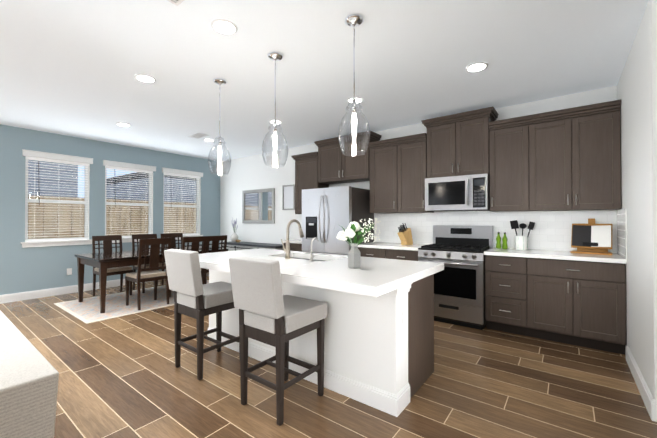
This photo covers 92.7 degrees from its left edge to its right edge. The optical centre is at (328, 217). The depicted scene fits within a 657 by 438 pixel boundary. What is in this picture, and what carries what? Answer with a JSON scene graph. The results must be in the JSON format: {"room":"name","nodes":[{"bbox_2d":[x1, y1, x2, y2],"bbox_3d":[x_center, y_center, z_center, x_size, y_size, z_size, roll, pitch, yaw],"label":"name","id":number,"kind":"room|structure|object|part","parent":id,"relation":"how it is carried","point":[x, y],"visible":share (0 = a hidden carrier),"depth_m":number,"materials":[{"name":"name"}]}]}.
{"room":"dining room","nodes":[
{"label":"dining room","id":0,"kind":"room"},
{"bbox_2d":[0,124,219,294],"bbox_3d":[-5.489,-0.062,4.305,0.150,2.740,9.000,0,-1,37],"label":"wall","id":1,"kind":"structure","parent":0,"point":[29,269],"depth_m":5.42,"materials":[{"name":"blue paint"}]},
{"bbox_2d":[20,149,92,247],"bbox_3d":[-4.624,-0.299,5.377,0.183,1.560,0.950,0,-1,37],"label":"window","id":2,"kind":"structure","parent":1,"relation":"in","point":[47,155],"depth_m":5.37,"materials":[{"name":"white plastic"}]},
{"bbox_2d":[25,156,88,241],"bbox_3d":[-4.624,-0.301,5.377,0.066,1.382,0.838,0,-1,37],"label":"window blind","id":3,"kind":"object","parent":2,"relation":"attached to","point":[58,169],"visible":0.81,"depth_m":5.34,"materials":[{"name":"white"}]},
{"bbox_2d":[67,268,71,274],"bbox_3d":[-4.509,0.939,5.456,0.006,0.115,0.070,0,-1,37],"label":"outlet","id":4,"kind":"object","parent":1,"relation":"attached to","point":[69,271],"visible":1,"depth_m":5.46,"materials":[{"name":"white plastic"}]},
{"bbox_2d":[0,279,150,303],"bbox_3d":[-5.416,1.243,4.252,0.015,0.130,8.978,0,-1,37],"label":"baseboard","id":5,"kind":"structure","parent":1,"relation":"attached to","point":[20,296],"depth_m":5.25,"materials":[{"name":"white wood"}]},
{"bbox_2d":[103,160,155,242],"bbox_3d":[-3.961,-0.293,6.248,0.183,1.560,0.960,0,-1,37],"label":"window","id":6,"kind":"structure","parent":1,"relation":"in","point":[137,167],"depth_m":6.29,"materials":[{"name":"white plastic"}]},
{"bbox_2d":[105,166,152,237],"bbox_3d":[-3.961,-0.295,6.248,0.066,1.382,0.848,0,-1,37],"label":"window blind","id":7,"kind":"object","parent":6,"relation":"attached to","point":[126,169],"visible":0.75,"depth_m":6.23,"materials":[{"name":"white plastic"}]},
{"bbox_2d":[162,168,202,239],"bbox_3d":[-3.314,-0.287,7.100,0.183,1.560,0.960,0,-1,37],"label":"window","id":8,"kind":"structure","parent":1,"relation":"in","point":[198,185],"depth_m":7.23,"materials":[{"name":"white plastic"}]},
{"bbox_2d":[163,173,199,234],"bbox_3d":[-3.314,-0.289,7.100,0.066,1.382,0.848,0,-1,37],"label":"window blind","id":9,"kind":"object","parent":8,"relation":"attached to","point":[181,187],"visible":0.81,"depth_m":7.05,"materials":[{"name":"white plastic"}]},
{"bbox_2d":[0,0,648,160],"bbox_3d":[-1.312,-1.485,1.142,10.640,0.060,9.300,0,-1,37],"label":"ceiling","id":10,"kind":"structure","parent":0,"point":[72,68],"depth_m":2.93,"materials":[{"name":"white paint"}]},
{"bbox_2d":[116,122,130,126],"bbox_3d":[-3.140,-1.424,4.803,0.194,0.008,0.194,0,0,28],"label":"recessed light","id":11,"kind":"object","parent":10,"relation":"in","point":[120,124],"depth_m":4.78,"materials":[{"name":"white"}]},
{"bbox_2d":[134,74,155,82],"bbox_3d":[-1.891,-1.435,3.240,0.194,0.008,0.194,0,0,28],"label":"recessed light","id":12,"kind":"object","parent":10,"relation":"in","point":[141,77],"depth_m":3.23,"materials":[{"name":"white"}]},
{"bbox_2d":[167,0,183,5],"bbox_3d":[-0.994,-1.443,1.892,0.340,0.011,0.340,0,-1,37],"label":"ceiling vent","id":13,"kind":"object","parent":10,"relation":"in","point":[176,2],"depth_m":2.09,"materials":[{"name":"white"}]},
{"bbox_2d":[188,133,208,138],"bbox_3d":[-2.256,-1.418,5.438,0.360,0.011,0.180,0,-1,37],"label":"ceiling vent","id":14,"kind":"object","parent":10,"relation":"in","point":[197,135],"depth_m":5.42,"materials":[{"name":"white metal"}]},
{"bbox_2d":[208,78,230,174],"bbox_3d":[-1.143,-0.946,3.295,0.234,0.984,0.234,0,-1,37],"label":"pendant light","id":15,"kind":"object","parent":10,"relation":"hanging from","point":[218,81],"visible":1,"depth_m":3.29,"materials":[{"name":"clear glass"}]},
{"bbox_3d":[-1.143,-0.650,3.293,0.234,0.392,0.234,0,-1,37],"label":"lamp shade","id":16,"kind":"part","parent":15,"relation":"part of","materials":[{"name":"clear glass"}]},
{"bbox_2d":[211,19,237,34],"bbox_3d":[-0.789,-1.442,2.377,0.194,0.008,0.194,0,0,28],"label":"recessed light","id":17,"kind":"object","parent":10,"relation":"in","point":[224,26],"depth_m":2.36,"materials":[{"name":"white"}]},
{"bbox_2d":[262,52,287,166],"bbox_3d":[-0.474,-0.950,2.787,0.234,0.984,0.234,0,-1,37],"label":"pendant light","id":18,"kind":"object","parent":10,"relation":"hanging from","point":[275,56],"visible":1,"depth_m":2.78,"materials":[{"name":"clear glass"}]},
{"bbox_3d":[-0.474,-0.654,2.785,0.234,0.392,0.234,0,-1,37],"label":"lamp shade","id":19,"kind":"part","parent":18,"relation":"part of","materials":[{"name":"clear glass"}]},
{"bbox_2d":[338,14,369,155],"bbox_3d":[0.187,-0.954,2.285,0.234,0.984,0.234,0,-1,37],"label":"pendant light","id":20,"kind":"object","parent":10,"relation":"hanging from","point":[354,20],"visible":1,"depth_m":2.27,"materials":[{"name":"clear glass"}]},
{"bbox_3d":[0.187,-0.658,2.283,0.234,0.392,0.234,0,-1,37],"label":"lamp shade","id":21,"kind":"part","parent":20,"relation":"part of","materials":[{"name":"clear glass"}]},
{"bbox_2d":[347,97,362,102],"bbox_3d":[0.326,-1.431,3.828,0.194,0.008,0.194,0,0,-8],"label":"recessed light","id":22,"kind":"object","parent":10,"relation":"in","point":[357,98],"depth_m":3.79,"materials":[{"name":"white"}]},
{"bbox_2d":[466,62,487,71],"bbox_3d":[1.417,-1.437,2.999,0.194,0.008,0.194,0,0,28],"label":"recessed light","id":23,"kind":"object","parent":10,"relation":"in","point":[478,66],"depth_m":2.99,"materials":[{"name":"white"}]},
{"bbox_2d":[0,273,656,437],"bbox_3d":[-1.312,1.315,1.122,10.640,0.060,9.300,0,-1,37],"label":"floor","id":24,"kind":"structure","parent":0,"point":[122,377],"depth_m":2.33,"materials":[{"name":"brown wood"}]},
{"bbox_2d":[0,310,58,437],"bbox_3d":[-2.253,0.927,1.441,2.379,0.720,1.065,0,-1,37],"label":"sofa","id":25,"kind":"object","parent":24,"relation":"on","point":[29,375],"visible":1,"depth_m":1.12,"materials":[{"name":"fabric"}]},
{"bbox_2d":[54,280,208,323],"bbox_3d":[-2.833,1.311,5.285,1.520,0.008,2.450,0,-1,37],"label":"dining rug","id":26,"kind":"object","parent":24,"relation":"on","point":[86,310],"visible":0.57,"depth_m":4.66,"materials":[{"name":"beige carpet"}]},
{"bbox_2d":[92,235,132,296],"bbox_3d":[-3.622,0.806,5.254,0.503,1.000,0.446,0,-1,37],"label":"dining chair","id":27,"kind":"object","parent":26,"relation":"on","point":[107,245],"visible":0.67,"depth_m":5.27,"materials":[{"name":"brown wood"}]},
{"bbox_2d":[125,238,170,309],"bbox_3d":[-2.693,0.802,4.686,0.503,1.000,0.446,0,-1,37],"label":"dining chair","id":28,"kind":"object","parent":26,"relation":"on","point":[152,272],"visible":0.9,"depth_m":4.57,"materials":[{"name":"brown wood"}]},
{"bbox_2d":[132,234,165,292],"bbox_3d":[-3.259,0.809,5.732,0.503,1.000,0.446,0,-1,37],"label":"dining chair","id":29,"kind":"object","parent":26,"relation":"on","point":[143,236],"visible":0.33,"depth_m":5.72,"materials":[{"name":"brown wood"}]},
{"bbox_2d":[75,246,227,312],"bbox_3d":[-2.888,0.939,5.324,1.070,0.736,2.020,0,-1,37],"label":"dining table","id":30,"kind":"object","parent":26,"relation":"on","point":[103,261],"visible":0.5,"depth_m":4.57,"materials":[{"name":"brown wood"}]},
{"bbox_2d":[161,233,182,284],"bbox_3d":[-2.950,0.812,6.138,0.503,1.000,0.446,0,-1,37],"label":"dining chair","id":31,"kind":"object","parent":26,"relation":"on","point":[172,236],"visible":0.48,"depth_m":6.27,"materials":[{"name":"brown wood"}]},
{"bbox_2d":[169,236,208,296],"bbox_3d":[-2.318,0.805,5.180,0.503,1.000,0.446,0,-1,37],"label":"dining chair","id":32,"kind":"object","parent":26,"relation":"on","point":[195,241],"visible":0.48,"depth_m":5.06,"materials":[{"name":"brown wood"}]},
{"bbox_2d":[201,235,226,283],"bbox_3d":[-2.100,0.807,5.467,0.503,1.000,0.446,0,-1,37],"label":"dining chair","id":33,"kind":"object","parent":26,"relation":"on","point":[215,240],"visible":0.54,"depth_m":5.30,"materials":[{"name":"brown wood"}]},
{"bbox_2d":[164,249,239,379],"bbox_3d":[-1.066,0.782,2.756,0.424,1.029,0.556,0,-1,37],"label":"counter stool","id":34,"kind":"object","parent":24,"relation":"on","point":[196,298],"visible":0.85,"depth_m":2.59,"materials":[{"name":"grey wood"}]},
{"bbox_2d":[220,241,282,250],"bbox_3d":[-1.593,0.938,6.698,1.810,0.775,0.425,0,-1,37],"label":"sideboard","id":35,"kind":"object","parent":24,"relation":"on","point":[233,246],"visible":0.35,"depth_m":6.59,"materials":[{"name":"black"}]},
{"bbox_2d":[231,219,237,241],"bbox_3d":[-2.143,0.276,7.136,0.186,0.552,0.173,0,-1,37],"label":"vase","id":36,"kind":"object","parent":35,"relation":"on","point":[234,236],"visible":1,"depth_m":7.09,"materials":[{"name":"white ceramic"}]},
{"bbox_2d":[229,256,326,425],"bbox_3d":[-0.341,0.778,2.205,0.424,1.029,0.556,0,-1,37],"label":"counter stool","id":37,"kind":"object","parent":24,"relation":"on","point":[270,313],"visible":1,"depth_m":2.05,"materials":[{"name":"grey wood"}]},
{"bbox_2d":[282,239,301,251],"bbox_3d":[-0.423,0.861,5.692,0.600,0.914,0.645,0,-1,37],"label":"base cabinet","id":38,"kind":"object","parent":24,"relation":"on","point":[295,244],"visible":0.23,"depth_m":5.47,"materials":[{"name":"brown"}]},
{"bbox_2d":[205,268,436,416],"bbox_3d":[-0.193,0.869,2.977,2.201,0.858,0.777,0,-1,37],"label":"kitchen island","id":39,"kind":"object","parent":24,"relation":"on","point":[379,340],"depth_m":2.28,"materials":[{"name":"white"}]},
{"bbox_2d":[199,248,290,267],"bbox_3d":[-0.954,0.414,3.353,0.700,0.055,1.175,0,-1,37],"label":"island countertop","id":40,"kind":"structure","parent":39,"relation":"on","point":[205,258],"depth_m":3.29,"materials":[{"name":"white stone"}]},
{"bbox_2d":[295,256,314,259],"bbox_3d":[-0.222,0.550,3.125,0.764,0.243,0.404,0,-1,37],"label":"sink","id":41,"kind":"object","parent":40,"relation":"in","point":[296,257],"depth_m":3.38,"materials":[{"name":"silver metal"}]},
{"bbox_2d":[207,252,338,271],"bbox_3d":[-0.380,0.411,2.917,0.740,0.055,1.175,0,-1,37],"label":"island countertop","id":42,"kind":"structure","parent":39,"relation":"on","point":[216,265],"depth_m":2.81,"materials":[{"name":"white stone"}]},
{"bbox_2d":[281,219,303,258],"bbox_3d":[-0.344,0.199,3.025,0.110,0.368,0.251,0,-1,37],"label":"faucet","id":43,"kind":"object","parent":42,"relation":"on","point":[287,252],"visible":1,"depth_m":2.93,"materials":[{"name":"silver metal"}]},
{"bbox_2d":[309,237,318,260],"bbox_3d":[-0.118,0.278,2.783,0.063,0.206,0.122,0,-1,37],"label":"filter faucet","id":44,"kind":"object","parent":42,"relation":"on","point":[311,257],"visible":1,"depth_m":2.75,"materials":[{"name":"silver metal"}]},
{"bbox_2d":[280,256,442,295],"bbox_3d":[0.265,0.408,2.427,0.880,0.055,1.175,0,-1,37],"label":"island countertop","id":45,"kind":"structure","parent":39,"relation":"on","point":[375,276],"depth_m":2.12,"materials":[{"name":"white stone"}]},
{"bbox_2d":[337,218,380,268],"bbox_3d":[0.239,0.191,2.382,0.326,0.376,0.294,0,-1,37],"label":"vase","id":46,"kind":"object","parent":45,"relation":"on","point":[351,231],"visible":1,"depth_m":2.34,"materials":[{"name":"grey glass"}]},
{"bbox_2d":[302,186,373,254],"bbox_3d":[0.134,0.427,5.131,0.930,1.775,0.816,0,-1,37],"label":"refrigerator","id":47,"kind":"object","parent":24,"relation":"on","point":[326,212],"visible":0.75,"depth_m":4.84,"materials":[{"name":"grey metal"}]},
{"bbox_2d":[358,242,428,260],"bbox_3d":[0.973,0.853,4.632,0.973,0.914,0.645,0,-1,37],"label":"base cabinet","id":48,"kind":"object","parent":24,"relation":"on","point":[387,250],"visible":0.23,"depth_m":4.41,"materials":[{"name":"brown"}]},
{"bbox_2d":[397,223,412,244],"bbox_3d":[1.114,0.235,4.564,0.209,0.318,0.110,0,0,-33],"label":"knife block","id":49,"kind":"object","parent":48,"relation":"on","point":[404,235],"visible":1,"depth_m":4.53,"materials":[{"name":"brown wood"}]},
{"bbox_2d":[418,225,492,329],"bbox_3d":[1.640,0.706,4.060,0.774,1.200,0.715,0,-1,37],"label":"range","id":50,"kind":"object","parent":24,"relation":"on","point":[459,279],"visible":0.88,"depth_m":3.82,"materials":[{"name":"grey metal"}]},
{"bbox_2d":[484,248,626,354],"bbox_3d":[2.461,0.845,3.501,1.200,0.914,0.645,0,-1,37],"label":"base cabinet","id":51,"kind":"object","parent":24,"relation":"on","point":[568,297],"visible":1,"depth_m":3.23,"materials":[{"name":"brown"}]},
{"bbox_2d":[496,231,500,248],"bbox_3d":[2.159,0.265,3.980,0.058,0.250,0.057,0,-1,37],"label":"oil bottle","id":52,"kind":"object","parent":51,"relation":"on","point":[498,245],"depth_m":3.96,"materials":[{"name":"green glass"}]},
{"bbox_2d":[502,232,507,248],"bbox_3d":[2.195,0.264,3.902,0.058,0.250,0.057,0,-1,37],"label":"oil bottle","id":53,"kind":"object","parent":51,"relation":"on","point":[504,244],"depth_m":3.88,"materials":[{"name":"green glass"}]},
{"bbox_2d":[510,220,534,249],"bbox_3d":[2.350,0.209,3.798,0.261,0.360,0.132,0,-1,37],"label":"utensil crock","id":54,"kind":"object","parent":51,"relation":"on","point":[521,242],"visible":1,"depth_m":3.76,"materials":[{"name":"white ceramic"}]},
{"bbox_2d":[570,219,612,254],"bbox_3d":[2.861,0.197,3.413,0.340,0.377,0.255,0,-1,43],"label":"cookbook stand","id":55,"kind":"object","parent":51,"relation":"on","point":[591,237],"visible":0.98,"depth_m":3.39,"materials":[{"name":"brown wood"}]},
{"bbox_2d":[220,86,616,250],"bbox_3d":[1.455,-0.059,4.775,10.640,2.740,0.150,0,-1,37],"label":"wall","id":56,"kind":"structure","parent":0,"point":[253,172],"depth_m":6.58,"materials":[{"name":"white paint"}]},
{"bbox_2d":[242,188,274,223],"bbox_3d":[-1.569,-0.250,6.961,1.060,0.755,0.025,0,-1,37],"label":"wall mirror","id":57,"kind":"object","parent":56,"relation":"attached to","point":[258,205],"visible":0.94,"depth_m":6.93,"materials":[{"name":"silver glass"}]},
{"bbox_2d":[282,184,294,209],"bbox_3d":[-0.812,-0.412,6.388,0.340,0.510,0.022,0,-1,37],"label":"framed picture","id":58,"kind":"object","parent":56,"relation":"attached to","point":[288,197],"visible":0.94,"depth_m":6.39,"materials":[{"name":"white paper"}]},
{"bbox_2d":[291,152,328,213],"bbox_3d":[-0.345,-0.612,5.819,0.610,1.092,0.365,0,-1,37],"label":"upper cabinet","id":59,"kind":"object","parent":56,"relation":"attached to","point":[306,170],"visible":0.48,"depth_m":5.72,"materials":[{"name":"brown wood"}]},
{"bbox_2d":[314,131,380,183],"bbox_3d":[0.307,-0.978,5.327,1.138,0.727,0.365,0,-1,37],"label":"upper cabinet","id":60,"kind":"object","parent":56,"relation":"attached to","point":[336,165],"visible":0.77,"depth_m":5.19,"materials":[{"name":"brown wood"}]},
{"bbox_2d":[368,133,433,212],"bbox_3d":[1.080,-0.620,4.737,0.912,1.092,0.365,0,-1,37],"label":"upper cabinet","id":61,"kind":"object","parent":56,"relation":"attached to","point":[398,170],"visible":0.96,"depth_m":4.59,"materials":[{"name":"brown wood"}]},
{"bbox_2d":[421,107,498,177],"bbox_3d":[1.756,-0.944,4.225,0.898,0.812,0.365,0,-1,37],"label":"upper cabinet","id":62,"kind":"object","parent":56,"relation":"attached to","point":[457,144],"visible":0.92,"depth_m":4.08,"materials":[{"name":"brown wood"}]},
{"bbox_2d":[425,173,489,211],"bbox_3d":[1.727,-0.313,4.183,0.774,0.443,0.459,0,-1,37],"label":"microwave","id":63,"kind":"object","parent":62,"relation":"attached to","point":[463,193],"visible":0.98,"depth_m":4.02,"materials":[{"name":"grey metal"}]},
{"bbox_2d":[375,208,626,258],"bbox_3d":[1.147,0.160,4.501,4.498,0.469,0.653,0,-1,37],"label":"tile backsplash","id":64,"kind":"structure","parent":56,"relation":"attached to","point":[551,230],"depth_m":3.94,"materials":[{"name":"white tile"}]},
{"bbox_2d":[488,99,620,211],"bbox_3d":[2.546,-0.628,3.623,1.196,1.092,0.365,0,-1,37],"label":"upper cabinet","id":65,"kind":"object","parent":56,"relation":"attached to","point":[568,159],"visible":1,"depth_m":3.46,"materials":[{"name":"brown wood"}]},
{"bbox_2d":[617,0,656,399],"bbox_3d":[3.803,-0.080,1.798,3.000,2.740,1.750,0,-1,37],"label":"wall","id":66,"kind":"structure","parent":0,"point":[637,89],"depth_m":2.31,"materials":[{"name":"white paint"}]},
{"bbox_2d":[625,345,652,410],"bbox_3d":[2.401,1.229,2.439,0.015,0.130,1.090,0,-1,37],"label":"baseboard","id":67,"kind":"structure","parent":66,"relation":"attached to","point":[644,391],"depth_m":2.39,"materials":[{"name":"white wood"}]},
{"bbox_2d":[648,396,656,421],"bbox_3d":[2.664,1.223,1.544,1.517,0.130,0.017,0,-1,37],"label":"baseboard","id":68,"kind":"structure","parent":66,"relation":"attached to","point":[650,402],"depth_m":1.99,"materials":[{"name":"white wood"}]},
{"label":"outside","id":69,"kind":"structure","parent":0,"visible":0},
{"bbox_2d":[78,165,133,197],"bbox_3d":[-28.672,-11.022,27.652,0.100,35.000,80.000,0,-1,37],"label":"sky","id":70,"kind":"structure","parent":69,"point":[83,179],"depth_m":32.17,"materials":[{"name":"white"}]},
{"bbox_3d":[-13.607,1.792,12.344,22.500,0.050,22.000,0,-1,37],"label":"ground","id":71,"kind":"structure","parent":69,"visible":0},
{"bbox_2d":[28,195,194,238],"bbox_3d":[-7.077,0.601,7.391,0.100,2.260,18.000,0,-1,37],"label":"fence","id":72,"kind":"object","parent":71,"relation":"on","point":[73,223],"depth_m":8.24,"materials":[{"name":"brown wood"}]},
{"bbox_2d":[28,160,195,202],"bbox_3d":[-9.960,-1.987,11.798,7.600,7.500,17.300,0,-1,37],"label":"house","id":73,"kind":"structure","parent":71,"relation":"on","point":[128,184],"depth_m":11.52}
]}

